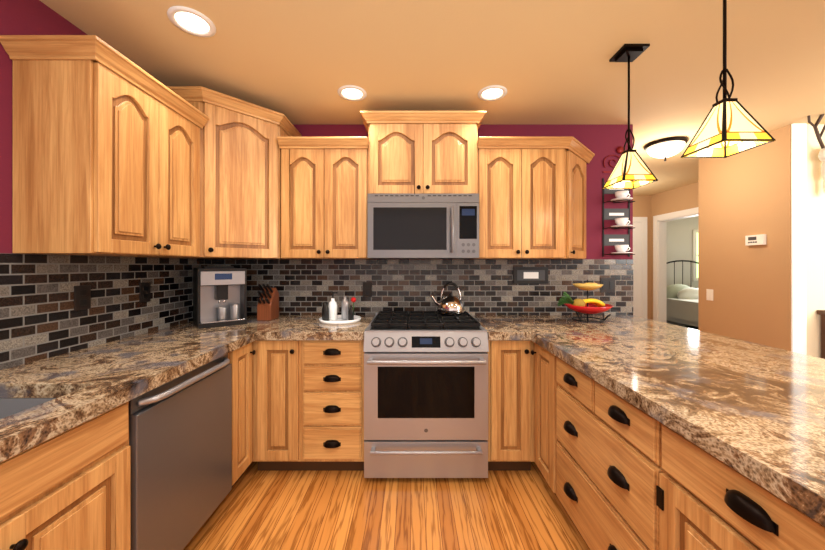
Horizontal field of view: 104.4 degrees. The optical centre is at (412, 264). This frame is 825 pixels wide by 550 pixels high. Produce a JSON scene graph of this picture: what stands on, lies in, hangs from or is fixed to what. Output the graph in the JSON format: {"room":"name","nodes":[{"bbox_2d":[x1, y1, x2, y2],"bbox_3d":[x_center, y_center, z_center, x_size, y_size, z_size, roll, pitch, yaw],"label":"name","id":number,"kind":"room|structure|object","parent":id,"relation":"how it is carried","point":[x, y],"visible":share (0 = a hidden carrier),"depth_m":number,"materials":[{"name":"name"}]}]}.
{"room":"kitchen","nodes":[
{"label":"kitchen","id":0,"kind":"room"},
{"bbox_2d":[0,0,189,258],"bbox_3d":[-1.660,0.093,0.060,0.100,2.470,5.320,0,0,0],"label":"wall","id":1,"kind":"structure","parent":0,"point":[28,17],"depth_m":1.28,"materials":[{"name":"red paint"}]},
{"bbox_2d":[0,35,208,256],"bbox_3d":[-1.417,-0.469,1.585,0.383,0.843,0.695,0,0,0],"label":"upper cabinet","id":2,"kind":"object","parent":1,"relation":"attached to","point":[105,149],"visible":1,"depth_m":1.30,"materials":[{"name":"brown wood"}]},
{"bbox_2d":[0,253,214,369],"bbox_3d":[-1.607,0.196,0.697,0.006,0.484,3.794,0,0,0],"label":"backsplash","id":3,"kind":"structure","parent":1,"relation":"attached to","point":[40,318],"depth_m":1.55,"materials":[{"name":"tile"}]},
{"bbox_2d":[74,285,90,310],"bbox_3d":[-1.599,0.158,1.552,0.008,0.118,0.075,0,0,0],"label":"electrical outlet","id":4,"kind":"object","parent":3,"relation":"attached to","point":[82,297],"visible":1,"depth_m":1.55,"materials":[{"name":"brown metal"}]},
{"bbox_2d":[139,282,150,302],"bbox_3d":[-1.599,0.163,1.915,0.008,0.118,0.075,0,0,0],"label":"electrical outlet","id":5,"kind":"object","parent":3,"relation":"attached to","point":[144,291],"visible":1,"depth_m":1.91,"materials":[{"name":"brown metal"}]},
{"bbox_2d":[183,462,589,549],"bbox_3d":[2.940,1.358,2.300,9.300,0.060,9.800,0,0,0],"label":"floor","id":6,"kind":"structure","parent":0,"point":[255,509],"depth_m":1.70,"materials":[{"name":"brown wood"}]},
{"bbox_2d":[0,401,130,549],"bbox_3d":[-1.292,0.893,0.749,0.623,0.868,0.758,0,0,0],"label":"base cabinet","id":7,"kind":"object","parent":6,"relation":"on","point":[69,489],"depth_m":0.93,"materials":[{"name":"brown wood"}]},
{"bbox_2d":[0,315,287,461],"bbox_3d":[-1.278,0.520,0.746,0.648,0.224,3.695,0,0,0],"label":"countertop","id":8,"kind":"structure","parent":7,"relation":"on","point":[41,400],"depth_m":1.19,"materials":[{"name":"stone"}]},
{"bbox_2d":[193,266,246,328],"bbox_3d":[-1.375,0.208,2.280,0.286,0.397,0.401,0,0,-38],"label":"coffee machine","id":9,"kind":"object","parent":8,"relation":"on","point":[219,296],"visible":1,"depth_m":2.19,"materials":[{"name":"silver plastic"}]},
{"bbox_2d":[256,284,278,320],"bbox_3d":[-1.085,0.272,2.391,0.100,0.270,0.188,0,0,0],"label":"knife block","id":10,"kind":"object","parent":8,"relation":"on","point":[268,306],"visible":1,"depth_m":2.34,"materials":[{"name":"brown wood"}]},
{"bbox_2d":[129,354,231,549],"bbox_3d":[-1.264,0.894,1.432,0.643,0.864,0.601,0,0,0],"label":"dishwasher","id":11,"kind":"object","parent":6,"relation":"on","point":[180,435],"visible":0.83,"depth_m":1.35,"materials":[{"name":"silver metal"}]},
{"bbox_2d":[228,342,255,486],"bbox_3d":[-1.292,0.893,1.847,0.623,0.868,0.223,0,0,0],"label":"base cabinet","id":12,"kind":"object","parent":6,"relation":"on","point":[240,359],"depth_m":1.84,"materials":[{"name":"brown wood"}]},
{"bbox_2d":[252,340,533,470],"bbox_3d":[-0.117,0.893,2.266,1.763,0.868,0.654,0,0,0],"label":"base cabinet","id":13,"kind":"object","parent":6,"relation":"on","point":[307,405],"visible":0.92,"depth_m":1.97,"materials":[{"name":"brown wood"}]},
{"bbox_2d":[256,315,374,339],"bbox_3d":[-0.620,0.433,2.268,0.644,0.050,0.651,0,0,0],"label":"countertop","id":14,"kind":"structure","parent":13,"relation":"on","point":[297,327],"depth_m":2.02,"materials":[{"name":"stone"}]},
{"bbox_2d":[319,292,360,324],"bbox_3d":[-0.525,0.301,2.330,0.300,0.212,0.300,0,0,0],"label":"tray","id":15,"kind":"object","parent":14,"relation":"on","point":[332,317],"visible":1,"depth_m":2.30,"materials":[{"name":"white ceramic"}]},
{"bbox_2d":[471,315,531,339],"bbox_3d":[0.585,0.433,2.268,0.246,0.050,0.651,0,0,0],"label":"countertop","id":16,"kind":"structure","parent":13,"relation":"on","point":[499,327],"depth_m":2.09,"materials":[{"name":"stone"}]},
{"bbox_2d":[364,311,488,477],"bbox_3d":[0.082,0.846,2.229,0.754,0.961,0.724,0,0,0],"label":"range","id":17,"kind":"object","parent":6,"relation":"on","point":[425,394],"visible":1,"depth_m":1.93,"materials":[{"name":"silver metal"}]},
{"bbox_2d":[430,282,464,314],"bbox_3d":[0.262,0.246,2.420,0.263,0.236,0.208,0,0,0],"label":"kettle","id":18,"kind":"object","parent":17,"relation":"on","point":[450,304],"visible":0.98,"depth_m":2.36,"materials":[{"name":"silver metal"}]},
{"bbox_2d":[531,342,550,487],"bbox_3d":[1.056,0.893,1.817,0.621,0.868,0.280,0,0,0],"label":"base cabinet","id":19,"kind":"object","parent":6,"relation":"on","point":[542,357],"depth_m":1.84,"materials":[{"name":"brown wood"}]},
{"bbox_2d":[551,353,650,549],"bbox_3d":[1.056,0.893,1.325,0.621,0.868,0.704,0,0,0],"label":"base cabinet","id":20,"kind":"object","parent":6,"relation":"on","point":[618,472],"depth_m":1.27,"materials":[{"name":"brown wood"}]},
{"bbox_2d":[512,315,824,526],"bbox_3d":[1.254,0.433,0.997,1.072,0.050,3.193,0,0,0],"label":"countertop","id":21,"kind":"structure","parent":20,"relation":"on","point":[754,412],"depth_m":1.07,"materials":[{"name":"stone"}]},
{"bbox_2d":[557,280,612,321],"bbox_3d":[1.249,0.257,2.330,0.371,0.300,0.320,0,0,0],"label":"fruit stand","id":22,"kind":"object","parent":21,"relation":"on","point":[587,306],"visible":1,"depth_m":2.29,"materials":[{"name":"black metal"}]},
{"bbox_2d":[651,417,824,549],"bbox_3d":[1.056,0.893,0.704,0.621,0.868,0.539,0,0,0],"label":"base cabinet","id":23,"kind":"object","parent":6,"relation":"on","point":[699,502],"depth_m":0.80,"materials":[{"name":"brown wood"}]},
{"bbox_2d":[817,310,824,358],"bbox_3d":[3.930,0.845,2.344,1.320,0.964,0.492,0,0,0],"label":"sideboard","id":24,"kind":"object","parent":6,"relation":"on","point":[821,313],"visible":0.48,"depth_m":2.56,"materials":[{"name":"brown wood"}]},
{"bbox_2d":[40,0,824,195],"bbox_3d":[2.940,-1.182,2.300,9.300,0.080,9.800,0,0,0],"label":"ceiling","id":25,"kind":"structure","parent":0,"point":[304,61],"depth_m":1.75,"materials":[{"name":"brown paint"}]},
{"bbox_2d":[167,6,215,37],"bbox_3d":[-1.034,-1.138,1.504,0.190,0.008,0.190,0,0,0],"label":"recessed light","id":26,"kind":"object","parent":25,"relation":"in","point":[190,21],"visible":1,"depth_m":1.50,"materials":[{"name":"white glass"}]},
{"bbox_2d":[338,85,366,100],"bbox_3d":[-0.400,-1.138,2.125,0.190,0.008,0.190,0,0,0],"label":"recessed light","id":27,"kind":"object","parent":25,"relation":"in","point":[351,93],"visible":1,"depth_m":2.12,"materials":[{"name":"white glass"}]},
{"bbox_2d":[478,85,506,100],"bbox_3d":[0.530,-1.138,2.125,0.190,0.008,0.190,0,0,0],"label":"recessed light","id":28,"kind":"object","parent":25,"relation":"in","point":[492,92],"visible":1,"depth_m":2.12,"materials":[{"name":"white glass"}]},
{"bbox_2d":[602,44,657,188],"bbox_3d":[1.160,-0.785,1.716,0.182,0.714,0.182,0,0,0],"label":"pendant light","id":29,"kind":"object","parent":25,"relation":"hanging from","point":[631,170],"visible":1,"depth_m":1.69,"materials":[{"name":"beige glass"}]},
{"bbox_2d":[644,136,687,160],"bbox_3d":[2.370,-1.056,3.000,0.330,0.169,0.330,0,0,0],"label":"hall light","id":30,"kind":"object","parent":25,"relation":"attached to","point":[664,148],"visible":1,"depth_m":2.91,"materials":[{"name":"white glass"}]},
{"bbox_2d":[681,0,775,157],"bbox_3d":[1.165,-0.785,1.194,0.182,0.714,0.182,0,0,0],"label":"pendant light","id":31,"kind":"object","parent":25,"relation":"hanging from","point":[729,126],"visible":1,"depth_m":1.18,"materials":[{"name":"beige glass"}]},
{"bbox_2d":[293,124,824,357],"bbox_3d":[2.190,0.093,3.015,7.600,2.470,0.839,0,0,0],"label":"wall","id":32,"kind":"structure","parent":0,"point":[741,195],"depth_m":2.72,"materials":[{"name":"brown paint"}]},
{"bbox_2d":[156,86,301,258],"bbox_3d":[-1.253,-0.551,2.243,0.710,1.008,0.710,0,0,0],"label":"upper cabinet","id":33,"kind":"object","parent":32,"relation":"attached to","point":[240,184],"visible":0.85,"depth_m":2.08,"materials":[{"name":"brown wood"}]},
{"bbox_2d":[277,137,371,258],"bbox_3d":[-0.626,-0.469,2.406,0.628,0.843,0.383,0,0,0],"label":"upper cabinet","id":34,"kind":"object","parent":32,"relation":"attached to","point":[324,194],"visible":1,"depth_m":2.26,"materials":[{"name":"brown wood"}]},
{"bbox_2d":[360,111,486,193],"bbox_3d":[0.074,-0.774,2.392,0.864,0.562,0.413,0,0,0],"label":"upper cabinet","id":35,"kind":"object","parent":32,"relation":"attached to","point":[422,152],"visible":0.98,"depth_m":2.23,"materials":[{"name":"brown wood"}]},
{"bbox_2d":[367,194,478,258],"bbox_3d":[0.074,-0.269,2.369,0.764,0.441,0.456,0,0,0],"label":"microwave","id":36,"kind":"object","parent":35,"relation":"attached to","point":[423,226],"visible":1,"depth_m":2.19,"materials":[{"name":"silver metal"}]},
{"bbox_2d":[215,259,632,314],"bbox_3d":[0.090,0.196,2.597,3.400,0.484,0.006,0,0,0],"label":"backsplash","id":37,"kind":"structure","parent":32,"relation":"attached to","point":[309,286],"depth_m":2.59,"materials":[{"name":"tile"}]},
{"bbox_2d":[363,282,371,296],"bbox_3d":[-0.365,0.198,2.589,0.075,0.118,0.008,0,0,0],"label":"electrical outlet","id":38,"kind":"object","parent":37,"relation":"attached to","point":[367,289],"visible":1,"depth_m":2.59,"materials":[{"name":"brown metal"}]},
{"bbox_2d":[513,267,547,283],"bbox_3d":[0.955,0.083,2.585,0.280,0.136,0.016,0,0,0],"label":"electrical outlet","id":39,"kind":"object","parent":37,"relation":"attached to","point":[530,275],"visible":1,"depth_m":2.58,"materials":[{"name":"black plastic"}]},
{"bbox_2d":[600,278,614,291],"bbox_3d":[1.580,0.163,2.589,0.118,0.118,0.008,0,0,0],"label":"double light switch","id":40,"kind":"object","parent":37,"relation":"attached to","point":[608,284],"visible":0.94,"depth_m":2.59,"materials":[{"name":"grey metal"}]},
{"bbox_2d":[473,137,594,258],"bbox_3d":[0.960,-0.469,2.407,1.003,0.843,0.384,0,0,0],"label":"upper cabinet","id":41,"kind":"object","parent":32,"relation":"attached to","point":[531,191],"visible":0.98,"depth_m":2.27,"materials":[{"name":"brown wood"}]},
{"bbox_2d":[603,146,623,166],"bbox_3d":[1.628,-0.875,2.593,0.167,0.172,0.009,0,0,0],"label":"art","id":42,"kind":"object","parent":32,"relation":"attached to","point":[619,149],"depth_m":2.59,"materials":[{"name":"red metal"}]},
{"bbox_2d":[602,178,634,256],"bbox_3d":[1.652,-0.385,2.529,0.222,0.635,0.150,0,0,0],"label":"rack","id":43,"kind":"object","parent":32,"relation":"attached to","point":[620,242],"visible":0.98,"depth_m":2.59,"materials":[{"name":"black metal"}]},
{"bbox_2d":[706,289,712,300],"bbox_3d":[3.065,0.308,3.300,0.008,0.115,0.072,0,0,0],"label":"light switch","id":44,"kind":"object","parent":32,"relation":"attached to","point":[709,294],"depth_m":3.30,"materials":[{"name":"white plastic"}]},
{"bbox_2d":[745,234,765,245],"bbox_3d":[3.055,-0.222,2.850,0.030,0.090,0.150,0,0,0],"label":"thermostat","id":45,"kind":"object","parent":32,"relation":"attached to","point":[760,239],"visible":0.98,"depth_m":2.84,"materials":[{"name":"white plastic"}]},
{"bbox_2d":[791,124,806,354],"bbox_3d":[3.127,0.093,2.590,0.109,2.470,0.011,0,0,0],"label":"trim","id":46,"kind":"structure","parent":32,"relation":"attached to","point":[798,238],"depth_m":2.58,"materials":[{"name":"white"}]},
{"bbox_2d":[807,114,824,192],"bbox_3d":[3.295,-0.857,2.494,0.554,0.609,0.156,0,0,0],"label":"skull","id":47,"kind":"object","parent":32,"relation":"attached to","point":[821,155],"visible":1,"depth_m":2.51,"materials":[{"name":"beige"}]},
{"bbox_2d":[633,196,650,318],"bbox_3d":[2.860,0.093,5.330,2.380,2.470,0.120,0,0,0],"label":"wall","id":48,"kind":"structure","parent":0,"point":[641,206],"depth_m":5.27,"materials":[{"name":"brown"}]},
{"bbox_2d":[633,217,646,317],"bbox_3d":[3.355,0.268,5.218,0.980,2.115,0.103,0,0,0],"label":"door","id":49,"kind":"structure","parent":48,"relation":"in","point":[640,268],"depth_m":5.24,"materials":[{"name":"white paint"}]},
{"bbox_2d":[651,182,697,319],"bbox_3d":[3.990,0.093,4.353,0.120,2.470,1.835,0,0,0],"label":"wall","id":50,"kind":"structure","parent":0,"point":[679,199],"depth_m":4.86,"materials":[{"name":"brown paint"}]},
{"bbox_2d":[653,207,697,322],"bbox_3d":[3.985,0.267,4.740,0.141,2.122,0.930,0,0,0],"label":"door frame","id":51,"kind":"structure","parent":50,"relation":"attached to","point":[660,267],"depth_m":5.11,"materials":[{"name":"white paint"}]},
{"bbox_2d":[667,216,697,325],"bbox_3d":[5.770,0.093,7.050,3.440,2.470,0.100,0,0,0],"label":"wall","id":52,"kind":"structure","parent":0,"point":[679,239],"depth_m":7.00,"materials":[{"name":"white paint"}]},
{"bbox_2d":[692,230,697,280],"bbox_3d":[6.640,-0.212,6.987,1.040,1.120,0.024,0,0,0],"label":"bedroom window","id":53,"kind":"structure","parent":52,"relation":"in","point":[694,254],"depth_m":6.97,"materials":[{"name":"white glass"}]},
{"bbox_2d":[682,326,697,329],"bbox_3d":[5.725,1.326,5.223,3.330,0.004,3.555,0,0,0],"label":"floor","id":54,"kind":"structure","parent":0,"point":[694,327],"depth_m":6.78,"materials":[{"name":"grey"}]},
{"bbox_2d":[667,260,697,326],"bbox_3d":[5.825,0.610,5.873,1.530,1.435,2.086,0,0,0],"label":"bed","id":55,"kind":"object","parent":54,"relation":"on","point":[682,303],"visible":0.31,"depth_m":6.23,"materials":[{"name":"white fabric"}]}
]}

